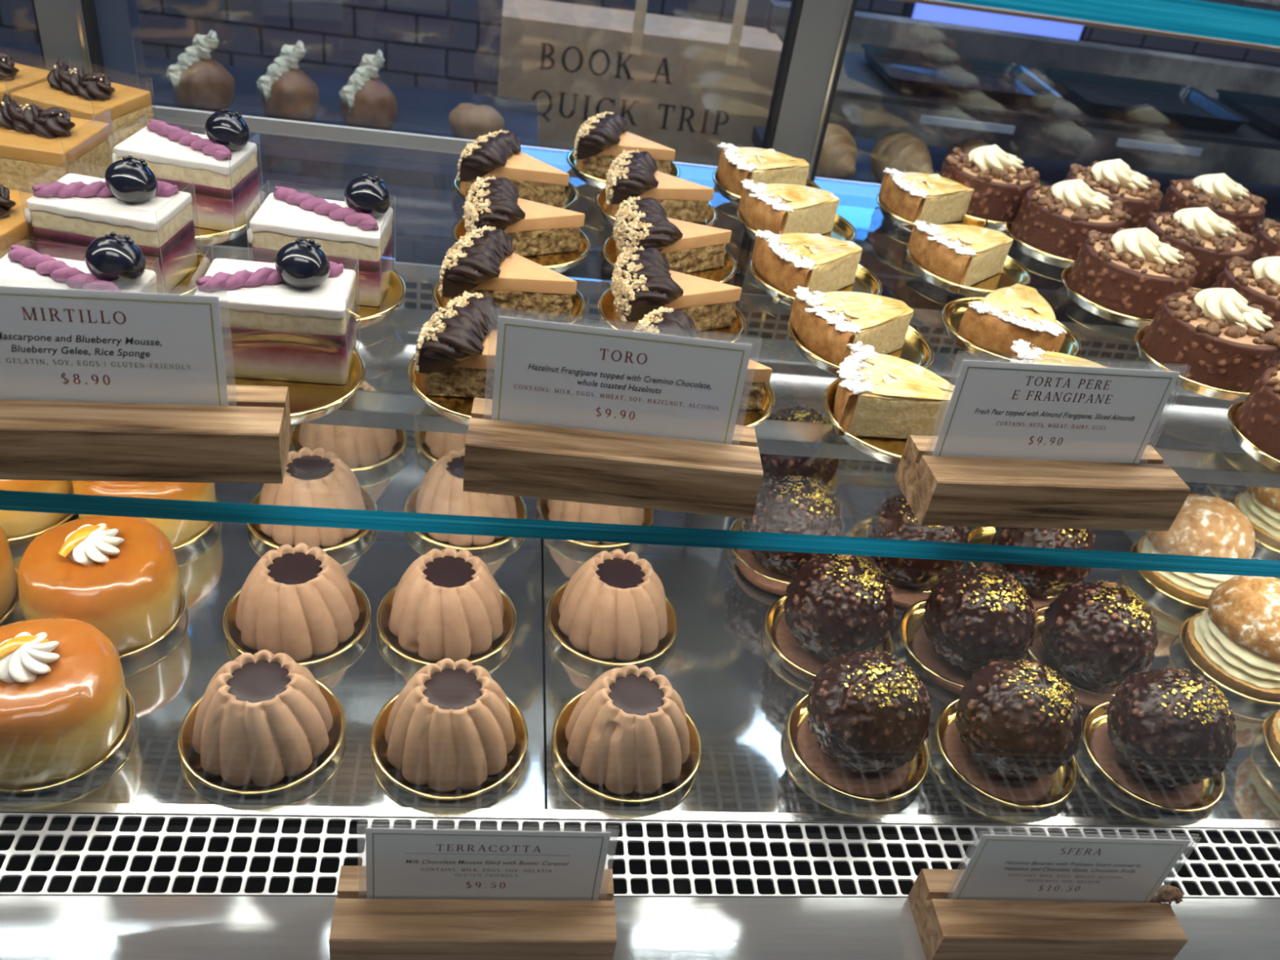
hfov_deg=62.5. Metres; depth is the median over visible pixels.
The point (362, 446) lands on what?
cake
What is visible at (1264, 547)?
cake plate
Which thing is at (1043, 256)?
cake plate
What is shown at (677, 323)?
slice
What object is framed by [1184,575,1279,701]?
cream puff
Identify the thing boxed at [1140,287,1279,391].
cake
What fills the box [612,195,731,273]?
slice
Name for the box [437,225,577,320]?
slice
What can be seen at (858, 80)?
shelf
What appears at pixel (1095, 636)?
chocolate ball
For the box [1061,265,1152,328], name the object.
cake plate
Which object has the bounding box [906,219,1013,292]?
pear slice
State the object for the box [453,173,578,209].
cake plate
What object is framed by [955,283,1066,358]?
cake slice
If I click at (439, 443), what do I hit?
cake
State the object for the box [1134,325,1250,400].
cake plate
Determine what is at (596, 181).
cake plate
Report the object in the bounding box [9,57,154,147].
cake slice
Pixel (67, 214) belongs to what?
slice
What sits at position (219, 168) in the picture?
slice
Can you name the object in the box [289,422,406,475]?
cake plate
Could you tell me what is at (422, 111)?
ledge
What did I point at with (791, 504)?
chocolate ball
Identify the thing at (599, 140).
slice
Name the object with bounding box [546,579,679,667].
cake plate
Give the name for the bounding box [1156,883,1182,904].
crumb
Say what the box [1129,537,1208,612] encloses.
cake plate
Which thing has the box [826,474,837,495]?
cake plate
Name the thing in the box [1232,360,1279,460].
cake
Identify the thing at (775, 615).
cake plate
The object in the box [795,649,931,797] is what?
chocolate ball
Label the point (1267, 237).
cake
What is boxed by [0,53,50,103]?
square
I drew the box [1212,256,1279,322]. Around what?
cake
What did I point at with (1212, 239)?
cake
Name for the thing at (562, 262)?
cake plate
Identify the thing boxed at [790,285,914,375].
pear slice
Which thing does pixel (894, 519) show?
chocolate ball
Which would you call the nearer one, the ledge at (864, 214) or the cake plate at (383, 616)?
the cake plate at (383, 616)
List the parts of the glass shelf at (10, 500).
glass pane, rail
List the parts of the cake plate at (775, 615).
dish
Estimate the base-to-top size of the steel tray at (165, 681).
0.011 m
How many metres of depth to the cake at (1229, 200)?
0.82 m
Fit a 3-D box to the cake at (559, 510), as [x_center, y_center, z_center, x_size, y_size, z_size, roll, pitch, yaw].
[-0.029,0.007,0.747,0.069,0.046,0.069,2,36,-11]
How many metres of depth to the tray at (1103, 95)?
1.10 m
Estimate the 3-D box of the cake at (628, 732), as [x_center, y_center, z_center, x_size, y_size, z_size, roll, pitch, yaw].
[-0.004,0.132,0.581,0.069,0.046,0.069,2,36,-11]
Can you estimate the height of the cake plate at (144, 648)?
0.009 m
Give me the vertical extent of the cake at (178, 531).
0.064 m
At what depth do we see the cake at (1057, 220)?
0.75 m
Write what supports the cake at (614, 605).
on the cake plate at (553, 615)
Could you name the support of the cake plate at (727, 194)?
on the glass shelf at (10, 500)
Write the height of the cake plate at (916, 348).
0.009 m
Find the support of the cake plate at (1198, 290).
on the glass shelf at (10, 500)
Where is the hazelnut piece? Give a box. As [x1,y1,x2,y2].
[773,295,781,303]
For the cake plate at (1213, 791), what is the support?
on the steel tray at (740, 695)
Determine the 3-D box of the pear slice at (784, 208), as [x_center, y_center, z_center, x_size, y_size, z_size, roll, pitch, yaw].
[0.098,-0.190,0.732,0.069,0.028,0.054,-24,47,-38]
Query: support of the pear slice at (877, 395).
on the cake plate at (890, 451)
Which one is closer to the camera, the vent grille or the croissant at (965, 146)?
the vent grille
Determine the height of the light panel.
0.350 m
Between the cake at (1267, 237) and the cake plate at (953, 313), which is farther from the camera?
the cake at (1267, 237)
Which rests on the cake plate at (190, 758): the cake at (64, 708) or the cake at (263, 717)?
the cake at (263, 717)
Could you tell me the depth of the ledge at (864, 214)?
1.16 m
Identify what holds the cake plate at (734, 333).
on the glass shelf at (10, 500)
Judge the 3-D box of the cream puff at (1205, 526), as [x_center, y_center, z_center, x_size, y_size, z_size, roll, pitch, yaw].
[0.416,0.047,0.779,0.081,0.065,0.081,19,37,13]
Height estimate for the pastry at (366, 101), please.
0.075 m
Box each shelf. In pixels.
[0,105,1279,577]
[257,171,465,233]
[834,50,1279,155]
[897,0,1279,52]
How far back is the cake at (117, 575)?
0.58 m
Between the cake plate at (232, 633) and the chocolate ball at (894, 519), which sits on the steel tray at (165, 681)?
the cake plate at (232, 633)
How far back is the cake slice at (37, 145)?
0.61 m
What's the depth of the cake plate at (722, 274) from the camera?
0.66 m
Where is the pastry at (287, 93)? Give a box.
[256,40,319,122]
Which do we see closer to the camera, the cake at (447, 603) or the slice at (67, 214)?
the slice at (67, 214)
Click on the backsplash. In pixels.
(883, 254)
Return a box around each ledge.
[0,40,537,191]
[751,125,1279,247]
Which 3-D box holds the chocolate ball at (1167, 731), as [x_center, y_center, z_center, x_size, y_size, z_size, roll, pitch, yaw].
[0.308,0.144,0.615,0.068,0.072,0.068,-7,39,-22]
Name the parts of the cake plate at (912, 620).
dish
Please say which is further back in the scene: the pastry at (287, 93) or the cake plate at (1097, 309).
the pastry at (287, 93)
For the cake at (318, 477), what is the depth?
0.69 m
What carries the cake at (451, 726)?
on the cake plate at (379, 745)
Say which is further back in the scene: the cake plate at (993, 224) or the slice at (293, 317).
the cake plate at (993, 224)
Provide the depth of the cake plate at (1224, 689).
0.70 m
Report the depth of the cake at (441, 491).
0.71 m
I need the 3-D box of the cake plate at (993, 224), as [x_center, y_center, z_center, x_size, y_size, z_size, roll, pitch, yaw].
[0.266,-0.215,0.827,0.085,0.009,0.085,33,42,29]
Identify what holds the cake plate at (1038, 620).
on the steel tray at (740, 695)
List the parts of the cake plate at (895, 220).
dish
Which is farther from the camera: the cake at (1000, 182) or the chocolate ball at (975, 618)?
the cake at (1000, 182)
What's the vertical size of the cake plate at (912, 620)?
0.009 m
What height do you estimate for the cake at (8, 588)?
0.064 m
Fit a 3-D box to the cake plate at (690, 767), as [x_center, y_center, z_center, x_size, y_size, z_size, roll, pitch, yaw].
[-0.007,0.148,0.593,0.085,0.009,0.085,25,38,20]
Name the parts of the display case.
door post, door post, panel, air panel, door post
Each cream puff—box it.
[1135,493,1255,607]
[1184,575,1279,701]
[1233,485,1279,550]
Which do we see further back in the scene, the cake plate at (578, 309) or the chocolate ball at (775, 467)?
the chocolate ball at (775, 467)
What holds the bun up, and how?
on the ledge at (422, 111)
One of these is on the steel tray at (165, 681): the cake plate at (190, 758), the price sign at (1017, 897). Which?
the cake plate at (190, 758)
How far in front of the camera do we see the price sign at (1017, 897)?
0.51 m
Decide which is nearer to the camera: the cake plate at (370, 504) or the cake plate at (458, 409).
the cake plate at (458, 409)
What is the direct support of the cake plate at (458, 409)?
on the glass shelf at (10, 500)
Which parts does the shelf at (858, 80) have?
label strip, label strip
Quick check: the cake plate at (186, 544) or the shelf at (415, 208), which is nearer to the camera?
the cake plate at (186, 544)
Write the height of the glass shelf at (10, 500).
0.011 m
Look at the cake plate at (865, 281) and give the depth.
0.67 m
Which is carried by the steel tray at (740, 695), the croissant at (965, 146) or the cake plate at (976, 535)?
the cake plate at (976, 535)
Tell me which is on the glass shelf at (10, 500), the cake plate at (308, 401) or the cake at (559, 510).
the cake plate at (308, 401)
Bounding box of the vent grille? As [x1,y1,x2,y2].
[0,813,1279,897]
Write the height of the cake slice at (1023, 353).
0.028 m
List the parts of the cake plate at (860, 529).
dish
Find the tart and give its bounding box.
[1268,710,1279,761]
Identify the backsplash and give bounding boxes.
[764,0,1279,291]
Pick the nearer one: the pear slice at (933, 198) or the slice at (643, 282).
the slice at (643, 282)
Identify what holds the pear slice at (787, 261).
on the cake plate at (865, 281)
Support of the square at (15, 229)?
on the cake plate
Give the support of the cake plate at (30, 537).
on the steel tray at (165, 681)
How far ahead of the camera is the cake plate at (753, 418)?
0.53 m
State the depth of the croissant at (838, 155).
1.00 m
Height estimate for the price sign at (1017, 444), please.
0.076 m
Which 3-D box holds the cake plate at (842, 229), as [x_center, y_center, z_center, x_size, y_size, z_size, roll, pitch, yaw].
[0.108,-0.177,0.737,0.085,0.009,0.085,-8,39,-23]
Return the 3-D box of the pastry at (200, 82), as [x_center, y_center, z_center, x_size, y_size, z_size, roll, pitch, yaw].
[-0.391,-0.362,0.941,0.053,0.075,0.069,4,36,-9]
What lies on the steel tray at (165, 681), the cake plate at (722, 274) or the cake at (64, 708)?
the cake at (64, 708)
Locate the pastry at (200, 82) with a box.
[165,29,235,111]
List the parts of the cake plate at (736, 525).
dish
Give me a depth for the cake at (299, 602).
0.61 m
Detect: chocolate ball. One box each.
[736,475,844,595]
[760,405,840,491]
[775,554,895,680]
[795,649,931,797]
[860,493,968,608]
[911,566,1035,694]
[942,659,1083,804]
[980,527,1095,617]
[1027,580,1159,710]
[1089,666,1237,811]
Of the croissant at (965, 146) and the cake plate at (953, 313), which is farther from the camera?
the croissant at (965, 146)
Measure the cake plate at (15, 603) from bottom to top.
0.009 m
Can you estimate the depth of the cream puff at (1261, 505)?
0.84 m
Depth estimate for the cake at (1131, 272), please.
0.69 m
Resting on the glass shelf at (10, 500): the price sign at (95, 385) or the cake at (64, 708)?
the price sign at (95, 385)
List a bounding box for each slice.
[0,93,113,193]
[0,231,157,293]
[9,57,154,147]
[24,155,197,293]
[111,108,260,231]
[193,236,359,384]
[246,173,393,306]
[413,290,501,398]
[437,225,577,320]
[456,128,568,207]
[462,175,585,256]
[572,111,675,177]
[604,149,714,222]
[609,245,742,331]
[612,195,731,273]
[633,306,772,409]
[717,142,808,204]
[738,178,839,234]
[751,229,862,304]
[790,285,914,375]
[832,341,955,439]
[879,167,973,231]
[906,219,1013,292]
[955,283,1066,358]
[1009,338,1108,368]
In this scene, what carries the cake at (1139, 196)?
on the glass shelf at (10, 500)
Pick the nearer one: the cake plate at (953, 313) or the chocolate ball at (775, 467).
the cake plate at (953, 313)
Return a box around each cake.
[0,480,73,537]
[0,525,17,617]
[0,617,127,788]
[16,515,181,654]
[71,480,216,546]
[192,649,333,786]
[235,542,359,662]
[258,447,365,548]
[298,381,397,468]
[384,657,515,792]
[389,546,503,662]
[415,447,516,546]
[424,431,466,459]
[547,499,644,544]
[558,548,666,661]
[564,664,689,795]
[939,144,1039,222]
[1010,178,1131,260]
[1062,159,1163,229]
[1066,227,1197,319]
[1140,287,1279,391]
[1144,207,1256,288]
[1156,173,1266,236]
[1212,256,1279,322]
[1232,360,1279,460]
[1248,217,1279,261]
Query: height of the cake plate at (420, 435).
0.009 m
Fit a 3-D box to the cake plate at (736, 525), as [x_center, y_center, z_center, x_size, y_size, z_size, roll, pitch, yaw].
[0.104,0.049,0.756,0.085,0.009,0.085,31,41,27]
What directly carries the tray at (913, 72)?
on the shelf at (858, 80)
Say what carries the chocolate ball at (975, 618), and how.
on the steel tray at (740, 695)
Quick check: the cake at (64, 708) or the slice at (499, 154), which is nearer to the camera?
the cake at (64, 708)
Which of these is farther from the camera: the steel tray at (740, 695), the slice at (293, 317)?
the steel tray at (740, 695)
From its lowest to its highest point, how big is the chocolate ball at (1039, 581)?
0.072 m
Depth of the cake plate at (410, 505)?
0.72 m
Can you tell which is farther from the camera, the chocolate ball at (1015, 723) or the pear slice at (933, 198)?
the pear slice at (933, 198)
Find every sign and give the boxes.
[0,285,291,484]
[328,827,619,959]
[462,309,763,519]
[497,0,782,260]
[894,360,1191,531]
[907,834,1191,959]
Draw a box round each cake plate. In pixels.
[0,566,19,626]
[0,685,135,793]
[7,514,75,545]
[77,495,218,553]
[119,582,186,661]
[167,248,211,295]
[177,678,346,795]
[194,202,259,246]
[222,577,370,667]
[226,346,365,424]
[247,484,377,554]
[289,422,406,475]
[355,268,406,329]
[370,690,528,800]
[376,583,516,666]
[404,484,527,553]
[408,354,492,425]
[415,431,438,463]
[431,279,585,324]
[452,218,590,273]
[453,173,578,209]
[537,498,654,551]
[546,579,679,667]
[551,688,702,803]
[566,148,679,188]
[594,187,716,226]
[597,287,746,342]
[602,235,737,283]
[712,168,822,204]
[728,517,791,583]
[735,382,775,426]
[736,207,856,241]
[750,259,882,306]
[764,593,893,676]
[786,693,929,802]
[787,317,933,376]
[822,377,907,466]
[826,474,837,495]
[846,516,962,591]
[876,193,988,231]
[898,600,1026,686]
[906,247,1031,297]
[934,697,1078,808]
[941,297,1081,362]
[961,213,1013,231]
[967,526,1053,598]
[1005,220,1074,268]
[1027,605,1148,696]
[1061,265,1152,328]
[1080,700,1225,813]
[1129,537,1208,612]
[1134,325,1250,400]
[1178,616,1279,706]
[1192,286,1204,293]
[1227,399,1279,473]
[1228,496,1279,557]
[1262,709,1279,773]
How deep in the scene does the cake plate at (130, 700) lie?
0.53 m
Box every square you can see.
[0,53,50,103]
[0,184,37,258]
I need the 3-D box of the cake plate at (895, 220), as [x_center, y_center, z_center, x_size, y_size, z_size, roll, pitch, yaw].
[0.220,-0.201,0.797,0.085,0.009,0.085,-2,37,-16]
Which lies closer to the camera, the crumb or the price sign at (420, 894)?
the price sign at (420, 894)
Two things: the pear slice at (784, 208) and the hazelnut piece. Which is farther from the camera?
the pear slice at (784, 208)
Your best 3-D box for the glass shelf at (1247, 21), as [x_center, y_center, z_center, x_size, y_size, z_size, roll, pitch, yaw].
[0.141,-0.287,0.523,1.640,0.012,0.459,4,36,-9]
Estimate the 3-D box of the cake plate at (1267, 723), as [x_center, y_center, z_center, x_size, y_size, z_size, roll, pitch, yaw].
[0.431,0.177,0.657,0.085,0.009,0.085,33,42,29]
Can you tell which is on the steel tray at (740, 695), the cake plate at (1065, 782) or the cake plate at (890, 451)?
the cake plate at (1065, 782)
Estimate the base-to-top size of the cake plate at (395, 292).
0.009 m
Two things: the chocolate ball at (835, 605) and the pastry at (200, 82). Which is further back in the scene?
the pastry at (200, 82)
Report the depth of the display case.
0.57 m
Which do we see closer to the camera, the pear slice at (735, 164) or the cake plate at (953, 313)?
the cake plate at (953, 313)
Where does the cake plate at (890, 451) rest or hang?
on the glass shelf at (10, 500)
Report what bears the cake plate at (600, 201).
on the glass shelf at (10, 500)
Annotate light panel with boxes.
[900,0,1088,40]
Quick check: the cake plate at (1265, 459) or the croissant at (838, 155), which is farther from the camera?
the croissant at (838, 155)
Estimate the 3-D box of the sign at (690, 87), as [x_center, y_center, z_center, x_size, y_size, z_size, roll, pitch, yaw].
[-0.006,-0.446,1.230,0.316,0.420,0.102,4,36,-9]
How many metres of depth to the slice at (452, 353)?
0.50 m
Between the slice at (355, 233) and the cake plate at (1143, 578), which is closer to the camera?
the slice at (355, 233)
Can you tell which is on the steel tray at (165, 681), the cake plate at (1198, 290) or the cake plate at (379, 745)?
the cake plate at (379, 745)
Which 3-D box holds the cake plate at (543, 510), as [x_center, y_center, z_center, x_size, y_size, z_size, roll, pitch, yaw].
[-0.032,0.024,0.759,0.085,0.009,0.085,2,36,-11]
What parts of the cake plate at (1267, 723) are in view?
dish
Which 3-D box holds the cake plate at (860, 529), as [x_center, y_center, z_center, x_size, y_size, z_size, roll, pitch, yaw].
[0.191,0.056,0.767,0.085,0.009,0.085,15,36,7]
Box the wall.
[0,0,1279,96]
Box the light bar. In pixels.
[303,390,1279,488]
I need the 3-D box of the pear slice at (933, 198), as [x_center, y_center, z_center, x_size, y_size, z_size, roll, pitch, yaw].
[0.216,-0.211,0.788,0.068,0.029,0.058,-3,38,-17]
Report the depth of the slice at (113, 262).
0.46 m
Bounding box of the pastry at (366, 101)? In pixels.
[338,48,398,130]
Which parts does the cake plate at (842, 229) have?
dish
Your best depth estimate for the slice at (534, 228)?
0.64 m
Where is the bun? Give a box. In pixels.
[448,102,504,140]
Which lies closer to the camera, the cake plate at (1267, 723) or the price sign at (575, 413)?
the price sign at (575, 413)
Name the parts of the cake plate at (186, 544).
dish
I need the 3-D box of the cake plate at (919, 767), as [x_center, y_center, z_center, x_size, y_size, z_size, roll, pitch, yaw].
[0.126,0.154,0.616,0.085,0.009,0.085,-13,41,-28]
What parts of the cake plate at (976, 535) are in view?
dish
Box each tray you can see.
[0,366,544,808]
[542,397,1279,823]
[861,44,1062,109]
[1043,66,1249,132]
[1215,88,1279,138]
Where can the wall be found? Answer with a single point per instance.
(445, 45)
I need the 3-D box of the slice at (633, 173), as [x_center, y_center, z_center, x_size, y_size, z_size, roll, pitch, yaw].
[0.013,-0.198,0.715,0.073,0.037,0.057,9,36,0]
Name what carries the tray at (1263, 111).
on the shelf at (858, 80)
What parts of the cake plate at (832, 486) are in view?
dish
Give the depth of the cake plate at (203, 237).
0.61 m
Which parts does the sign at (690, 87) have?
handle, handle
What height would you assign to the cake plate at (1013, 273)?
0.009 m
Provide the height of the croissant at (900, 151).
0.057 m
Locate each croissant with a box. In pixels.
[815,123,857,180]
[870,131,933,183]
[944,139,989,160]
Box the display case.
[0,0,1279,959]
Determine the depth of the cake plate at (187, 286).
0.56 m
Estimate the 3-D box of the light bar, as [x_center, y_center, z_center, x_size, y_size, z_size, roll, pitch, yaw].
[0.120,-0.019,0.556,1.640,0.009,0.019,4,36,-9]
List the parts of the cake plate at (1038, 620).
dish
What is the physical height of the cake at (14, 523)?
0.064 m

